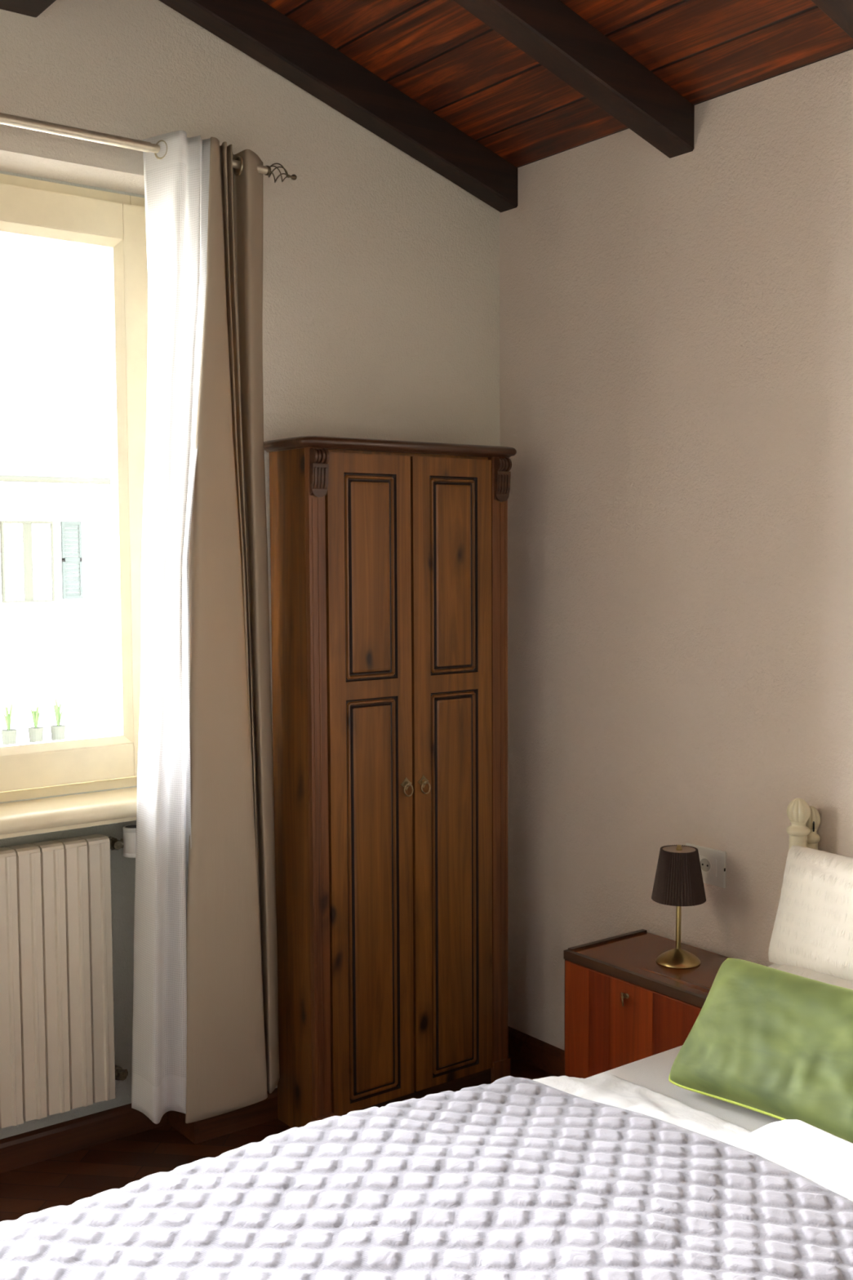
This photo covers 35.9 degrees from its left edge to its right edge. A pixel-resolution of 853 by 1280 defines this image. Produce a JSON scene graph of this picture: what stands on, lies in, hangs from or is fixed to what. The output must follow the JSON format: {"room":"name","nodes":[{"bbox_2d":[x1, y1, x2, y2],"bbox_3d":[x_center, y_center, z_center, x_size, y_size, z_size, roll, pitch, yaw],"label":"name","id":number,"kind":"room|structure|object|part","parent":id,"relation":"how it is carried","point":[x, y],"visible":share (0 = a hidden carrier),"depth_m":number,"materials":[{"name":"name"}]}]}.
{"room":"bedroom","nodes":[
{"label":"bedroom","id":0,"kind":"room"},
{"bbox_2d":[0,170,145,734],"bbox_3d":[-1.419,-0.377,3.282,1.520,1.613,0.230,-3,5,-37],"label":"wall reveal","id":1,"kind":"structure","parent":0,"point":[108,274],"depth_m":3.79,"materials":[{"name":"paint"}]},
{"bbox_2d":[0,786,137,839],"bbox_3d":[-1.286,0.471,3.170,1.516,0.058,0.214,-3,5,-37],"label":"window sill","id":2,"kind":"structure","parent":1,"relation":"attached to","point":[28,817],"depth_m":3.37,"materials":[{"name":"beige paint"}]},
{"bbox_2d":[0,173,147,802],"bbox_3d":[-1.346,-0.365,3.240,1.425,1.615,0.128,-3,5,-37],"label":"window","id":3,"kind":"structure","parent":1,"relation":"in","point":[32,208],"depth_m":3.55,"materials":[{"name":"beige paint"}]},
{"bbox_2d":[0,0,500,1088],"bbox_3d":[-1.640,-0.664,2.988,4.400,4.178,0.400,-3,5,-37],"label":"wall","id":4,"kind":"structure","parent":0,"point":[381,272],"depth_m":3.71,"materials":[{"name":"grey paint"}]},
{"bbox_2d":[0,0,56,17],"bbox_3d":[0.514,-1.488,1.115,0.200,0.218,5.098,-3,5,-37],"label":"purlin","id":5,"kind":"object","parent":4,"relation":"attached to","point":[33,8],"visible":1,"depth_m":3.13,"materials":[{"name":"brown wood"}]},
{"bbox_2d":[0,785,137,1139],"bbox_3d":[-1.409,0.915,3.365,1.520,0.975,0.240,-3,5,-37],"label":"wall niche","id":6,"kind":"object","parent":4,"relation":"in","point":[122,868],"visible":0.2,"depth_m":3.64,"materials":[{"name":"paint"}]},
{"bbox_2d":[0,823,136,1128],"bbox_3d":[-1.169,0.875,3.306,0.989,0.715,0.137,-3,5,-37],"label":"radiator","id":7,"kind":"object","parent":6,"relation":"attached to","point":[57,1021],"visible":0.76,"depth_m":3.39,"materials":[{"name":"beige metal"}]},
{"bbox_2d":[0,1102,199,1173],"bbox_3d":[-1.282,1.370,3.231,1.520,0.084,0.174,-3,5,-37],"label":"baseboard","id":8,"kind":"structure","parent":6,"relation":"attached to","point":[40,1144],"depth_m":3.58,"materials":[{"name":"brown wood"}]},
{"bbox_2d":[0,112,297,182],"bbox_3d":[-1.207,-1.198,2.953,2.095,0.061,0.123,-3,5,-37],"label":"curtain rod","id":9,"kind":"object","parent":4,"relation":"attached to","point":[5,118],"visible":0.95,"depth_m":3.20,"materials":[{"name":"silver metal"}]},
{"bbox_2d":[131,130,210,1124],"bbox_3d":[-0.645,0.005,3.395,0.245,2.546,0.132,-3,5,-37],"label":"sheer curtain","id":10,"kind":"object","parent":9,"relation":"hanging from","point":[176,177],"visible":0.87,"depth_m":3.35,"materials":[{"name":"white fabric"}]},
{"bbox_2d":[185,137,279,1123],"bbox_3d":[-0.508,-0.013,3.472,0.087,2.522,0.362,3,5,37],"label":"curtain","id":11,"kind":"object","parent":9,"relation":"hanging from","point":[233,1039],"visible":0.99,"depth_m":3.44,"materials":[{"name":"beige fabric"}]},
{"bbox_2d":[199,1088,277,1142],"bbox_3d":[-0.192,1.315,3.958,1.098,0.084,0.014,-3,5,-37],"label":"baseboard","id":12,"kind":"structure","parent":4,"relation":"attached to","point":[265,1110],"depth_m":3.70,"materials":[{"name":"brown wood"}]},
{"bbox_2d":[0,1054,556,1222],"bbox_3d":[0.037,1.659,0.953,5.000,0.200,5.900,-3,5,-37],"label":"floor","id":13,"kind":"structure","parent":0,"point":[64,1180],"depth_m":3.50,"materials":[{"name":"brown wood"}]},
{"bbox_2d":[263,435,516,1128],"bbox_3d":[-0.082,0.400,3.829,0.746,1.926,0.230,-3,5,-37],"label":"wardrobe","id":14,"kind":"object","parent":13,"relation":"on","point":[388,558],"visible":0.98,"depth_m":3.70,"materials":[{"name":"brown wood"}]},
{"bbox_3d":[-0.156,0.402,3.669,0.276,1.824,0.020,-3,5,-37],"label":"door","id":15,"kind":"part","parent":14,"relation":"part of","materials":[{"name":"brown wood"}]},
{"bbox_3d":[-0.154,-0.172,3.626,0.175,0.568,0.007,-3,5,-37],"label":"door panel","id":16,"kind":"part","parent":14,"relation":"part of","materials":[{"name":"brown wood"}]},
{"bbox_3d":[-0.149,0.724,3.686,0.175,1.129,0.007,-3,5,-37],"label":"door panel","id":17,"kind":"part","parent":14,"relation":"part of","materials":[{"name":"brown wood"}]},
{"bbox_3d":[-0.088,-0.545,3.766,0.746,0.032,0.226,-3,5,-37],"label":"cornice","id":18,"kind":"part","parent":14,"relation":"part of","materials":[{"name":"brown wood"}]},
{"bbox_3d":[-0.057,0.407,3.730,0.038,0.038,0.003,-3,5,-37],"label":"handle plate","id":19,"kind":"part","parent":14,"relation":"part of","materials":[{"name":"gold metal"}]},
{"bbox_3d":[-0.053,0.408,3.724,0.015,0.015,0.015,-3,5,-37],"label":"handle knob","id":20,"kind":"part","parent":14,"relation":"part of","materials":[{"name":"gold metal"}]},
{"bbox_3d":[-0.051,0.424,3.723,0.008,0.037,0.037,3,5,44],"label":"ring pull","id":21,"kind":"part","parent":14,"relation":"part of","materials":[{"name":"gold metal"}]},
{"bbox_3d":[-0.009,0.405,3.767,0.038,0.038,0.003,-3,5,-37],"label":"handle plate","id":22,"kind":"part","parent":14,"relation":"part of","materials":[{"name":"gold metal"}]},
{"bbox_3d":[-0.002,0.421,3.759,0.008,0.037,0.037,3,5,44],"label":"ring pull","id":23,"kind":"part","parent":14,"relation":"part of","materials":[{"name":"gold metal"}]},
{"bbox_3d":[0.074,0.389,3.844,0.287,1.824,0.020,-3,5,-37],"label":"door","id":24,"kind":"part","parent":14,"relation":"part of","materials":[{"name":"brown wood"}]},
{"bbox_3d":[0.078,-0.186,3.801,0.175,0.568,0.007,-3,5,-37],"label":"door panel","id":25,"kind":"part","parent":14,"relation":"part of","materials":[{"name":"brown wood"}]},
{"bbox_3d":[0.083,0.711,3.862,0.175,1.129,0.007,-3,5,-37],"label":"door panel","id":26,"kind":"part","parent":14,"relation":"part of","materials":[{"name":"brown wood"}]},
{"bbox_2d":[563,928,730,1078],"bbox_3d":[0.635,1.113,3.458,0.341,0.545,0.510,-3,5,-37],"label":"nightstand","id":27,"kind":"object","parent":13,"relation":"on","point":[623,1006],"visible":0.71,"depth_m":3.43,"materials":[{"name":"brown wood"}]},
{"bbox_3d":[0.532,1.091,3.378,0.019,0.431,0.494,-3,5,-37],"label":"drop door","id":28,"kind":"part","parent":27,"relation":"part of","materials":[{"name":"brown wood"}]},
{"bbox_3d":[0.651,0.858,3.454,0.296,0.023,0.482,-3,5,-37],"label":"panel","id":29,"kind":"part","parent":27,"relation":"part of","materials":[{"name":"brown wood"}]},
{"bbox_2d":[651,844,706,968],"bbox_3d":[0.661,0.690,3.453,0.141,0.311,0.142,-3,5,-37],"label":"table lamp","id":30,"kind":"object","parent":27,"relation":"on","point":[678,882],"visible":1,"depth_m":3.41,"materials":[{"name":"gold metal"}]},
{"bbox_2d":[662,845,695,853],"bbox_3d":[0.660,0.549,3.443,0.087,0.004,0.087,-4,5,-42],"label":"diffuser","id":31,"kind":"object","parent":30,"relation":"attached to","point":[665,849],"depth_m":3.44,"materials":[{"name":"beige plastic"}]},
{"bbox_3d":[0.660,0.613,3.448,0.141,0.135,0.142,-3,5,-37],"label":"lamp shade","id":32,"kind":"part","parent":30,"relation":"part of","materials":[{"name":"brown fabric"}]},
{"bbox_3d":[0.660,0.543,3.443,0.016,0.015,0.016,-3,5,-37],"label":"knob","id":33,"kind":"part","parent":30,"relation":"part of","materials":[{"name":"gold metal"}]},
{"bbox_2d":[786,797,820,850],"bbox_3d":[0.579,0.977,2.015,2.188,1.012,1.629,-3,5,-37],"label":"bed","id":34,"kind":"object","parent":13,"relation":"on","point":[805,819],"visible":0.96,"depth_m":3.21,"materials":[{"name":"beige paint"}]},
{"bbox_2d":[586,1045,782,1132],"bbox_3d":[0.555,1.072,2.002,2.045,0.155,1.600,-3,5,-37],"label":"mattress","id":35,"kind":"object","parent":34,"relation":"on","point":[652,1073],"visible":0.02,"depth_m":2.76,"materials":[{"name":"white fabric"}]},
{"bbox_2d":[533,1073,852,1202],"bbox_3d":[0.229,1.137,1.818,1.500,0.482,1.562,-3,5,-37],"label":"sheet","id":36,"kind":"object","parent":35,"relation":"on","point":[824,1158],"visible":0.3,"depth_m":2.36,"materials":[{"name":"white fabric"}]},
{"bbox_2d":[0,1075,852,1279],"bbox_3d":[0.128,1.136,1.768,1.334,0.501,1.546,-3,5,-37],"label":"quilt","id":37,"kind":"object","parent":36,"relation":"on","point":[509,1177],"visible":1,"depth_m":2.05,"materials":[{"name":"white fabric"}]},
{"bbox_2d":[668,958,852,1142],"bbox_3d":[0.754,0.818,2.626,0.246,0.247,0.517,-4,5,-43],"label":"cushion","id":38,"kind":"object","parent":35,"relation":"on","point":[775,1043],"visible":1,"depth_m":2.61,"materials":[{"name":"fabric"}]},
{"bbox_2d":[768,963,852,989],"bbox_3d":[0.947,0.830,2.863,0.336,0.180,0.614,-3,5,-37],"label":"pillow","id":39,"kind":"object","parent":35,"relation":"on","point":[805,972],"visible":0.08,"depth_m":2.92,"materials":[{"name":"beige fabric"}]},
{"bbox_2d":[768,845,852,981],"bbox_3d":[1.028,0.633,2.850,0.178,0.271,0.634,-3,5,-37],"label":"pillow","id":40,"kind":"object","parent":39,"relation":"on","point":[813,928],"visible":0.96,"depth_m":2.96,"materials":[{"name":"beige fabric"}]},
{"bbox_3d":[0.912,0.934,3.256,0.043,0.926,0.043,-3,5,-37],"label":"post","id":41,"kind":"part","parent":34,"relation":"part of","materials":[{"name":"beige paint"}]},
{"bbox_3d":[0.954,0.945,3.293,0.034,0.899,0.034,-3,5,-37],"label":"post","id":42,"kind":"part","parent":34,"relation":"part of","materials":[{"name":"beige paint"}]},
{"bbox_2d":[262,0,852,168],"bbox_3d":[0.018,-1.991,0.705,5.000,1.728,5.900,-3,5,-37],"label":"ceiling","id":43,"kind":"structure","parent":0,"point":[438,54],"depth_m":3.43,"materials":[{"name":"brown wood"}]},
{"bbox_2d":[159,0,517,212],"bbox_3d":[-1.495,-1.982,2.707,4.389,1.503,0.086,-3,5,-37],"label":"roof beam","id":44,"kind":"structure","parent":43,"relation":"attached to","point":[257,29],"depth_m":3.69,"materials":[{"name":"brown wood"}]},
{"bbox_2d":[453,0,694,158],"bbox_3d":[-1.069,-1.947,2.148,4.389,1.502,0.091,-3,5,-37],"label":"roof beam","id":45,"kind":"structure","parent":43,"relation":"attached to","point":[549,32],"depth_m":3.28,"materials":[{"name":"brown wood"}]},
{"bbox_2d":[811,0,852,38],"bbox_3d":[-0.644,-1.911,1.591,4.389,1.502,0.091,-3,5,-37],"label":"roof beam","id":46,"kind":"structure","parent":43,"relation":"attached to","point":[841,11],"depth_m":2.81,"materials":[{"name":"brown wood"}]},
{"bbox_2d":[499,48,852,1049],"bbox_3d":[1.899,0.062,2.271,0.300,2.790,5.900,-3,5,-37],"label":"wall","id":47,"kind":"structure","parent":0,"point":[676,333],"depth_m":3.59,"materials":[{"name":"beige paint"}]},
{"bbox_2d":[508,1026,564,1076],"bbox_3d":[1.817,1.421,2.221,0.014,0.084,5.184,-3,5,-37],"label":"baseboard","id":48,"kind":"structure","parent":47,"relation":"attached to","point":[544,1055],"depth_m":4.14,"materials":[{"name":"brown wood"}]},
{"bbox_2d":[685,843,726,888],"bbox_3d":[0.754,0.609,3.562,0.012,0.098,0.138,-3,5,-37],"label":"wall socket","id":49,"kind":"object","parent":47,"relation":"attached to","point":[713,861],"visible":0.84,"depth_m":3.54,"materials":[{"name":"white plastic"}]},
{"bbox_2d":[699,857,711,872],"bbox_3d":[0.752,0.607,3.557,0.003,0.041,0.041,-3,5,-37],"label":"socket","id":50,"kind":"object","parent":49,"relation":"attached to","point":[705,862],"depth_m":3.55,"materials":[{"name":"white plastic"}]},
{"label":"outside","id":51,"kind":"structure","parent":0,"visible":0},
{"bbox_3d":[-2.562,1.067,13.603,5.200,0.140,0.400,-3,5,-37],"label":"balcony slab","id":52,"kind":"object","parent":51,"visible":0},
{"bbox_2d":[0,700,17,745],"bbox_3d":[-3.955,0.818,12.469,0.155,0.525,0.162,-3,5,-37],"label":"plant pot","id":53,"kind":"object","parent":52,"relation":"on","point":[8,735],"visible":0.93,"depth_m":12.43,"materials":[{"name":"white ceramic"}]},
{"bbox_3d":[-3.949,0.965,12.476,0.150,0.230,0.150,-3,5,-37],"label":"pot","id":54,"kind":"part","parent":53,"relation":"part of","materials":[{"name":"white ceramic"}]},
{"bbox_2d":[27,700,44,742],"bbox_3d":[-3.738,0.821,12.618,0.150,0.496,0.165,-3,5,-37],"label":"plant pot","id":55,"kind":"object","parent":52,"relation":"on","point":[35,733],"visible":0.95,"depth_m":12.58,"materials":[{"name":"white ceramic"}]},
{"bbox_3d":[-3.742,0.954,12.633,0.150,0.230,0.150,-3,5,-37],"label":"pot","id":56,"kind":"part","parent":55,"relation":"part of","materials":[{"name":"white ceramic"}]},
{"bbox_2d":[49,693,66,740],"bbox_3d":[-3.567,0.784,12.755,0.150,0.549,0.150,-3,5,-37],"label":"plant pot","id":57,"kind":"object","parent":52,"relation":"on","point":[57,731],"visible":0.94,"depth_m":12.72,"materials":[{"name":"white ceramic"}]},
{"bbox_3d":[-3.567,0.944,12.766,0.150,0.230,0.150,-3,5,-37],"label":"pot","id":58,"kind":"part","parent":57,"relation":"part of","materials":[{"name":"white ceramic"}]},
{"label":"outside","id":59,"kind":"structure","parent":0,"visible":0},
{"bbox_2d":[0,413,115,745],"bbox_3d":[-2.090,0.372,19.387,13.800,6.900,5.915,-3,5,-37],"label":"neighbouring house","id":60,"kind":"structure","parent":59,"point":[57,630],"depth_m":14.73,"materials":[{"name":"white stucco"},{"name":"painted wood"},{"name":"glass"}]},
{"bbox_3d":[-4.504,-0.849,14.367,0.215,0.840,0.020,-3,5,-37],"label":"pane","id":61,"kind":"part","parent":60,"relation":"part of","materials":[{"name":"white glass"}]},
{"bbox_3d":[-4.253,-0.863,14.558,0.215,0.840,0.020,-3,5,-37],"label":"pane","id":62,"kind":"part","parent":60,"relation":"part of","materials":[{"name":"white glass"}]},
{"bbox_2d":[60,520,83,599],"bbox_3d":[-3.971,-0.893,14.758,0.230,0.870,0.040,-3,5,-37],"label":"shutter","id":63,"kind":"object","parent":60,"relation":"hanging from","point":[71,531],"depth_m":14.75,"materials":[{"name":"white wood"}]}
]}

